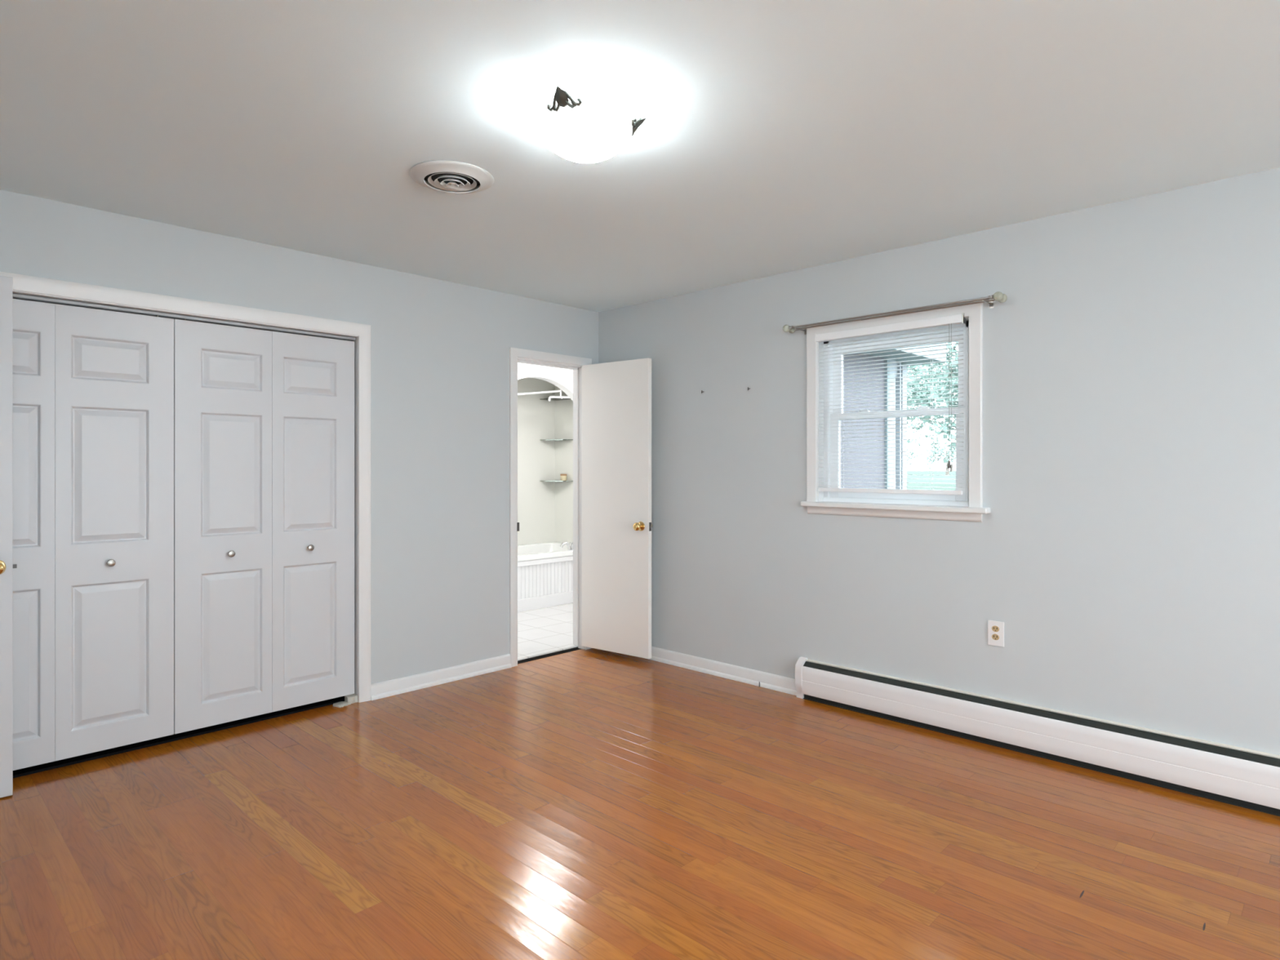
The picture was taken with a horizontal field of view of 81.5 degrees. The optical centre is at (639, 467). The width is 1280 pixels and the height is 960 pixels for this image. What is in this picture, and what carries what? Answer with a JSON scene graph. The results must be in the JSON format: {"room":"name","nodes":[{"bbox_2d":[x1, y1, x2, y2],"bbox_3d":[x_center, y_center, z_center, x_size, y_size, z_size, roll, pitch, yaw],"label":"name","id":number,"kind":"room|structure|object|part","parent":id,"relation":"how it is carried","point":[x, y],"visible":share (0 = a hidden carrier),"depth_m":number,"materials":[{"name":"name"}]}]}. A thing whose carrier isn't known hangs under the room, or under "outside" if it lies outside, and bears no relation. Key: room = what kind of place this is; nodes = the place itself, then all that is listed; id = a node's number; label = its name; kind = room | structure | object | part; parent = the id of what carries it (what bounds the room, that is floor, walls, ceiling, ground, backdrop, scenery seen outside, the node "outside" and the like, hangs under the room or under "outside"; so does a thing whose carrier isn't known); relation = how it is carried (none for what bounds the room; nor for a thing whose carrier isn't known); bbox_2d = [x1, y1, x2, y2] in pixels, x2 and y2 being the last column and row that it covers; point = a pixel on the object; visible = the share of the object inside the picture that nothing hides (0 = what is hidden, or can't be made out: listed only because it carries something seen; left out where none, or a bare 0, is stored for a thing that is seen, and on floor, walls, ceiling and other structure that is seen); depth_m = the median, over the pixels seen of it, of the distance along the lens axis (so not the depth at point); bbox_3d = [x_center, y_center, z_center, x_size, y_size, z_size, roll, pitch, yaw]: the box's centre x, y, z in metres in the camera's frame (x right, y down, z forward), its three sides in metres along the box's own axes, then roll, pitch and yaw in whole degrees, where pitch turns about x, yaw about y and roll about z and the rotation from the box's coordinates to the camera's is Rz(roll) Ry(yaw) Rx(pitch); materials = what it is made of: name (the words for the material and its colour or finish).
{"room":"empty bedroom","nodes":[
{"label":"empty bedroom","id":0,"kind":"room"},
{"bbox_2d":[0,189,598,684],"bbox_3d":[-1.739,0.084,4.030,0.115,2.440,4.280,0,0,44],"label":"wall","id":1,"kind":"structure","parent":0,"point":[440,348],"depth_m":4.34,"materials":[{"name":"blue paint"}]},
{"bbox_2d":[0,275,17,797],"bbox_3d":[-2.766,0.272,2.688,0.167,2.052,0.787,0,0,44],"label":"door","id":2,"kind":"structure","parent":1,"relation":"in","point":[6,566],"depth_m":2.93,"materials":[{"name":"white wood"}]},
{"bbox_3d":[-2.503,0.392,2.890,0.067,0.064,0.064,0,0,44],"label":"knob","id":3,"kind":"part","parent":2,"relation":"part of","materials":[{"name":"gold metal"}]},
{"bbox_2d":[13,298,173,770],"bbox_3d":[-2.509,0.279,3.191,0.066,1.962,0.888,0,0,44],"label":"door","id":4,"kind":"structure","parent":1,"relation":"in","point":[93,388],"depth_m":3.28,"materials":[{"name":"white wood"}]},
{"bbox_3d":[-2.675,0.279,3.042,0.033,1.962,0.442,0,0,44],"label":"panel","id":5,"kind":"part","parent":4,"relation":"part of","materials":[{"name":"white wood"}]},
{"bbox_3d":[-2.363,0.426,3.319,0.032,0.033,0.033,0,0,44],"label":"knob","id":6,"kind":"part","parent":4,"relation":"part of","materials":[{"name":"silver metal"}]},
{"bbox_2d":[13,293,355,340],"bbox_3d":[-2.233,-0.715,3.504,0.029,0.024,1.827,0,0,44],"label":"door track","id":7,"kind":"object","parent":1,"relation":"attached to","point":[15,295],"visible":1,"depth_m":3.51,"materials":[{"name":"grey metal"}]},
{"bbox_2d":[173,319,354,733],"bbox_3d":[-1.895,0.279,3.829,0.066,1.962,0.875,0,0,44],"label":"door","id":8,"kind":"structure","parent":7,"relation":"hanging from","point":[264,420],"depth_m":3.79,"materials":[{"name":"white wood"}]},
{"bbox_3d":[-2.058,0.279,3.682,0.033,1.962,0.438,0,0,44],"label":"panel","id":9,"kind":"part","parent":8,"relation":"part of","materials":[{"name":"white wood"}]},
{"bbox_3d":[-2.021,0.426,3.674,0.032,0.033,0.033,0,0,44],"label":"knob","id":10,"kind":"part","parent":8,"relation":"part of","materials":[{"name":"silver metal"}]},
{"bbox_3d":[-1.752,0.426,3.953,0.032,0.033,0.033,0,0,44],"label":"knob","id":11,"kind":"part","parent":8,"relation":"part of","materials":[{"name":"silver metal"}]},
{"bbox_3d":[-1.754,0.279,3.998,0.033,1.962,0.436,0,0,44],"label":"panel","id":12,"kind":"part","parent":8,"relation":"part of","materials":[{"name":"white wood"}]},
{"bbox_2d":[0,271,370,702],"bbox_3d":[-2.238,0.253,3.498,0.134,2.102,1.975,0,0,44],"label":"trim","id":13,"kind":"structure","parent":1,"relation":"attached to","point":[22,284],"depth_m":4.13,"materials":[{"name":"white wood"}]},
{"bbox_2d":[370,653,511,700],"bbox_3d":[-1.178,1.261,4.512,0.024,0.085,0.956,0,0,44],"label":"baseboard","id":14,"kind":"structure","parent":1,"relation":"attached to","point":[427,679],"depth_m":4.47,"materials":[{"name":"white wood"}]},
{"bbox_2d":[509,346,591,666],"bbox_3d":[-0.642,0.259,5.155,0.134,2.089,0.715,0,0,44],"label":"trim","id":15,"kind":"structure","parent":1,"relation":"attached to","point":[516,355],"depth_m":5.15,"materials":[{"name":"white wood"}]},
{"bbox_3d":[-0.818,0.390,4.911,0.048,0.057,0.018,0,0,44],"label":"strike plate","id":16,"kind":"part","parent":15,"relation":"part of","materials":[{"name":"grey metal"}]},
{"bbox_2d":[582,358,652,658],"bbox_3d":[-0.147,0.271,5.135,0.603,1.995,0.163,0,0,44],"label":"door","id":17,"kind":"structure","parent":15,"relation":"attached to","point":[617,525],"depth_m":5.09,"materials":[{"name":"white painted wood"},{"name":"polished brass"}]},
{"bbox_3d":[-0.013,0.392,4.940,0.064,0.064,0.067,0,0,44],"label":"knob","id":18,"kind":"part","parent":17,"relation":"part of","materials":[{"name":"gold metal"}]},
{"bbox_2d":[517,377,555,545],"bbox_3d":[-1.218,0.084,7.179,0.780,2.440,1.718,0,0,44],"label":"wall","id":19,"kind":"structure","parent":0,"point":[535,415],"depth_m":7.74,"materials":[{"name":"white paint"}]},
{"bbox_2d":[517,390,569,401],"bbox_3d":[-0.959,-0.662,6.900,0.060,0.159,1.536,0,0,44],"label":"shower curtain rod","id":20,"kind":"object","parent":19,"relation":"attached to","point":[554,391],"visible":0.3,"depth_m":7.01,"materials":[{"name":"white metal"}]},
{"bbox_3d":[-1.125,-0.661,6.727,0.018,0.157,1.056,0,0,44],"label":"rod","id":21,"kind":"part","parent":20,"relation":"part of","materials":[{"name":"white metal"}]},
{"bbox_2d":[542,398,570,400],"bbox_3d":[-0.862,-0.714,7.734,0.320,0.008,0.200,0,0,44],"label":"glass shelf","id":22,"kind":"object","parent":19,"relation":"attached to","point":[551,399],"visible":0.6,"depth_m":7.77,"materials":[{"name":"clear glass"}]},
{"bbox_2d":[540,439,573,440],"bbox_3d":[-0.862,-0.288,7.734,0.320,0.008,0.200,0,0,44],"label":"glass shelf","id":23,"kind":"object","parent":19,"relation":"attached to","point":[543,439],"visible":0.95,"depth_m":7.77,"materials":[{"name":"clear glass"}]},
{"bbox_3d":[-0.862,0.141,7.734,0.320,0.008,0.200,0,0,44],"label":"glass shelf","id":24,"kind":"object","parent":19,"relation":"attached to","visible":0},
{"bbox_2d":[560,474,566,480],"bbox_3d":[-0.796,0.102,7.743,0.067,0.070,0.067,0,0,44],"label":"candle jar","id":25,"kind":"object","parent":24,"relation":"on","point":[562,477],"visible":1,"depth_m":7.71,"materials":[{"name":"beige"}]},
{"bbox_2d":[517,362,573,400],"bbox_3d":[-1.303,0.084,6.456,0.100,2.440,2.678,0,0,44],"label":"wall","id":26,"kind":"structure","parent":0,"point":[562,378],"depth_m":6.90,"materials":[{"name":"white paint"}]},
{"bbox_2d":[555,386,573,542],"bbox_3d":[-0.659,-0.173,7.686,0.680,1.924,0.012,0,0,44],"label":"wall surround","id":27,"kind":"object","parent":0,"point":[563,408],"visible":0.21,"depth_m":7.82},
{"bbox_2d":[0,0,1279,311],"bbox_3d":[0.963,-1.186,1.347,7.730,0.100,4.395,0,0,44],"label":"ceiling","id":28,"kind":"structure","parent":0,"point":[775,136],"depth_m":2.41,"materials":[{"name":"white paint"}]},
{"bbox_2d":[409,160,493,193],"bbox_3d":[-0.733,-1.119,2.905,0.320,0.034,0.320,0,0,44],"label":"ceiling vent","id":29,"kind":"object","parent":28,"relation":"in","point":[442,175],"visible":1,"depth_m":2.87,"materials":[{"name":"white metal"}]},
{"bbox_2d":[537,84,646,163],"bbox_3d":[-0.197,-1.056,2.362,0.346,0.160,0.334,0,0,44],"label":"ceiling light","id":30,"kind":"object","parent":28,"relation":"attached to","point":[577,129],"visible":1,"depth_m":2.27,"materials":[{"name":"white glass"}]},
{"bbox_2d":[0,602,1279,959],"bbox_3d":[0.726,1.324,2.442,9.592,0.080,5.643,0,0,44],"label":"floor","id":31,"kind":"structure","parent":0,"point":[592,803],"depth_m":2.61,"materials":[{"name":"brown wood"}]},
{"bbox_2d":[333,693,358,707],"bbox_3d":[-1.624,1.284,4.098,0.080,0.040,0.130,0,0,44],"label":"bracket","id":32,"kind":"object","parent":31,"relation":"on","point":[353,698],"visible":1,"depth_m":4.10,"materials":[{"name":"white metal"}]},
{"bbox_2d":[517,542,573,612],"bbox_3d":[-1.151,1.036,7.093,0.793,0.495,1.548,0,0,44],"label":"bathtub","id":33,"kind":"object","parent":31,"relation":"on","point":[544,570],"visible":0.37,"depth_m":6.86,"materials":[{"name":"white ceramic"}]},
{"bbox_3d":[-0.875,0.859,6.828,0.024,0.046,1.548,0,0,44],"label":"skirt rail","id":34,"kind":"part","parent":33,"relation":"part of","materials":[{"name":"white"}]},
{"bbox_2d":[560,541,573,550],"bbox_3d":[-0.691,0.748,7.126,0.158,0.087,0.068,0,0,-14],"label":"tub faucet","id":35,"kind":"object","parent":33,"relation":"on","point":[569,547],"visible":0.68,"depth_m":7.10,"materials":[{"name":"silver metal"}]},
{"bbox_3d":[-0.647,0.750,7.137,0.068,0.078,0.068,0,0,44],"label":"handle","id":36,"kind":"part","parent":35,"relation":"part of","materials":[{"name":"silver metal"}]},
{"bbox_2d":[598,167,1279,755],"bbox_3d":[2.443,0.084,2.882,7.500,2.440,0.130,0,0,44],"label":"wall","id":37,"kind":"structure","parent":0,"point":[1126,552],"depth_m":3.39,"materials":[{"name":"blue paint"}]},
{"bbox_2d":[644,646,796,695],"bbox_3d":[0.306,1.261,4.835,1.711,0.085,0.024,0,0,44],"label":"baseboard","id":38,"kind":"structure","parent":37,"relation":"attached to","point":[770,681],"depth_m":4.61,"materials":[{"name":"white wood"}]},
{"bbox_2d":[782,291,1007,334],"bbox_3d":[1.266,-0.783,3.837,1.176,0.050,0.129,0,0,44],"label":"curtain rod","id":39,"kind":"object","parent":37,"relation":"attached to","point":[998,296],"visible":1,"depth_m":3.72,"materials":[{"name":"silver metal"}]},
{"bbox_3d":[1.235,-0.786,3.805,1.050,0.013,0.012,0,0,44],"label":"rod","id":40,"kind":"part","parent":39,"relation":"part of","materials":[{"name":"silver metal"}]},
{"bbox_3d":[1.274,-0.786,3.846,1.050,0.013,0.012,0,0,44],"label":"rod","id":41,"kind":"part","parent":39,"relation":"part of","materials":[{"name":"silver metal"}]},
{"bbox_2d":[800,302,991,521],"bbox_3d":[1.331,-0.265,3.913,1.007,1.052,0.188,0,0,44],"label":"window","id":42,"kind":"structure","parent":37,"relation":"in","point":[968,506],"depth_m":3.88,"materials":[{"name":"white wood"}]},
{"bbox_2d":[814,312,966,494],"bbox_3d":[1.281,-0.307,3.888,0.810,0.882,0.052,0,0,44],"label":"blind","id":43,"kind":"object","parent":42,"relation":"attached to","point":[951,320],"visible":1,"depth_m":3.87,"materials":[{"name":"white plastic"}]},
{"bbox_3d":[1.107,-0.294,4.064,0.001,0.825,0.028,0,0,44],"label":"ladder cord","id":44,"kind":"part","parent":43,"relation":"part of","materials":[{"name":"white fabric"}]},
{"bbox_3d":[1.286,0.123,3.891,0.788,0.022,0.026,0,0,44],"label":"rail","id":45,"kind":"part","parent":43,"relation":"part of","materials":[{"name":"white plastic"}]},
{"bbox_3d":[1.519,-0.361,3.635,0.014,0.686,0.002,0,0,44],"label":"lift cord","id":46,"kind":"part","parent":43,"relation":"part of","materials":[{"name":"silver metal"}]},
{"bbox_3d":[1.361,-0.263,3.957,0.822,0.924,0.079,0,0,44],"label":"frame","id":47,"kind":"part","parent":42,"relation":"part of","materials":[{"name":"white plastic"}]},
{"bbox_3d":[1.353,-0.068,3.949,0.752,0.470,0.026,0,0,44],"label":"sash","id":48,"kind":"part","parent":42,"relation":"part of","materials":[{"name":"white plastic"}]},
{"bbox_3d":[1.374,-0.480,3.971,0.752,0.423,0.026,0,0,44],"label":"sash","id":49,"kind":"part","parent":42,"relation":"part of","materials":[{"name":"white plastic"}]},
{"bbox_2d":[987,620,1004,647],"bbox_3d":[1.684,0.785,3.518,0.073,0.117,0.008,0,0,44],"label":"electrical outlet","id":50,"kind":"object","parent":37,"relation":"attached to","point":[995,628],"visible":1,"depth_m":3.52,"materials":[{"name":"white plastic"}]},
{"bbox_2d":[991,634,999,639],"bbox_3d":[1.682,0.802,3.517,0.034,0.029,0.002,0,0,44],"label":"receptacle","id":51,"kind":"object","parent":50,"relation":"attached to","point":[994,637],"depth_m":3.52,"materials":[{"name":"beige plastic"}]},
{"bbox_2d":[991,625,999,631],"bbox_3d":[1.682,0.763,3.517,0.034,0.029,0.002,0,0,44],"label":"receptacle","id":52,"kind":"object","parent":50,"relation":"attached to","point":[994,628],"depth_m":3.52,"materials":[{"name":"beige plastic"}]},
{"bbox_2d":[795,656,1279,816],"bbox_3d":[1.889,1.193,3.279,2.747,0.221,0.066,0,0,44],"label":"baseboard heater","id":53,"kind":"object","parent":37,"relation":"attached to","point":[1242,777],"visible":1,"depth_m":3.28,"materials":[{"name":"white metal"}]},
{"bbox_3d":[1.921,1.196,3.281,2.705,0.215,0.020,0,0,44],"label":"plate","id":54,"kind":"part","parent":53,"relation":"part of","materials":[{"name":"white metal"}]},
{"label":"outside","id":55,"kind":"structure","parent":0,"visible":0},
{"bbox_2d":[906,471,955,490],"bbox_3d":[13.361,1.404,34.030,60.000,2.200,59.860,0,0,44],"label":"lawn","id":56,"kind":"structure","parent":55,"point":[940,480],"depth_m":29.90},
{"bbox_2d":[840,342,946,488],"bbox_3d":[1.500,0.504,5.255,0.550,3.000,1.960,0,0,44],"label":"house wing","id":57,"kind":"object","parent":56,"relation":"on","point":[882,468],"visible":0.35,"depth_m":5.46,"materials":[{"name":"grey"}]},
{"bbox_3d":[1.908,0.594,5.707,0.110,2.820,0.245,0,0,44],"label":"porch post","id":58,"kind":"part","parent":57,"relation":"part of","materials":[{"name":"grey wood"}]},
{"bbox_3d":[2.005,0.604,5.793,0.110,2.800,0.145,0,0,44],"label":"screen frame","id":59,"kind":"part","parent":57,"relation":"part of","materials":[{"name":"grey"}]},
{"bbox_2d":[906,342,958,463],"bbox_3d":[5.747,-1.029,12.240,4.390,4.920,4.467,0,0,44],"label":"tree","id":60,"kind":"object","parent":56,"relation":"on","point":[953,445],"visible":0.11,"depth_m":12.39,"materials":[{"name":"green plant"}]},
{"bbox_2d":[906,342,958,469],"bbox_3d":[7.011,-1.781,20.420,5.948,5.390,5.572,0,0,44],"label":"tree","id":61,"kind":"object","parent":56,"relation":"on","point":[919,366],"visible":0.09,"depth_m":19.66,"materials":[{"name":"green plant"}]},
{"bbox_2d":[920,436,955,475],"bbox_3d":[17.880,-0.704,43.463,2.814,2.279,2.809,0,0,44],"label":"tree","id":62,"kind":"object","parent":56,"relation":"on","point":[951,459],"visible":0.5,"depth_m":43.39,"materials":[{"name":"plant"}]}
]}

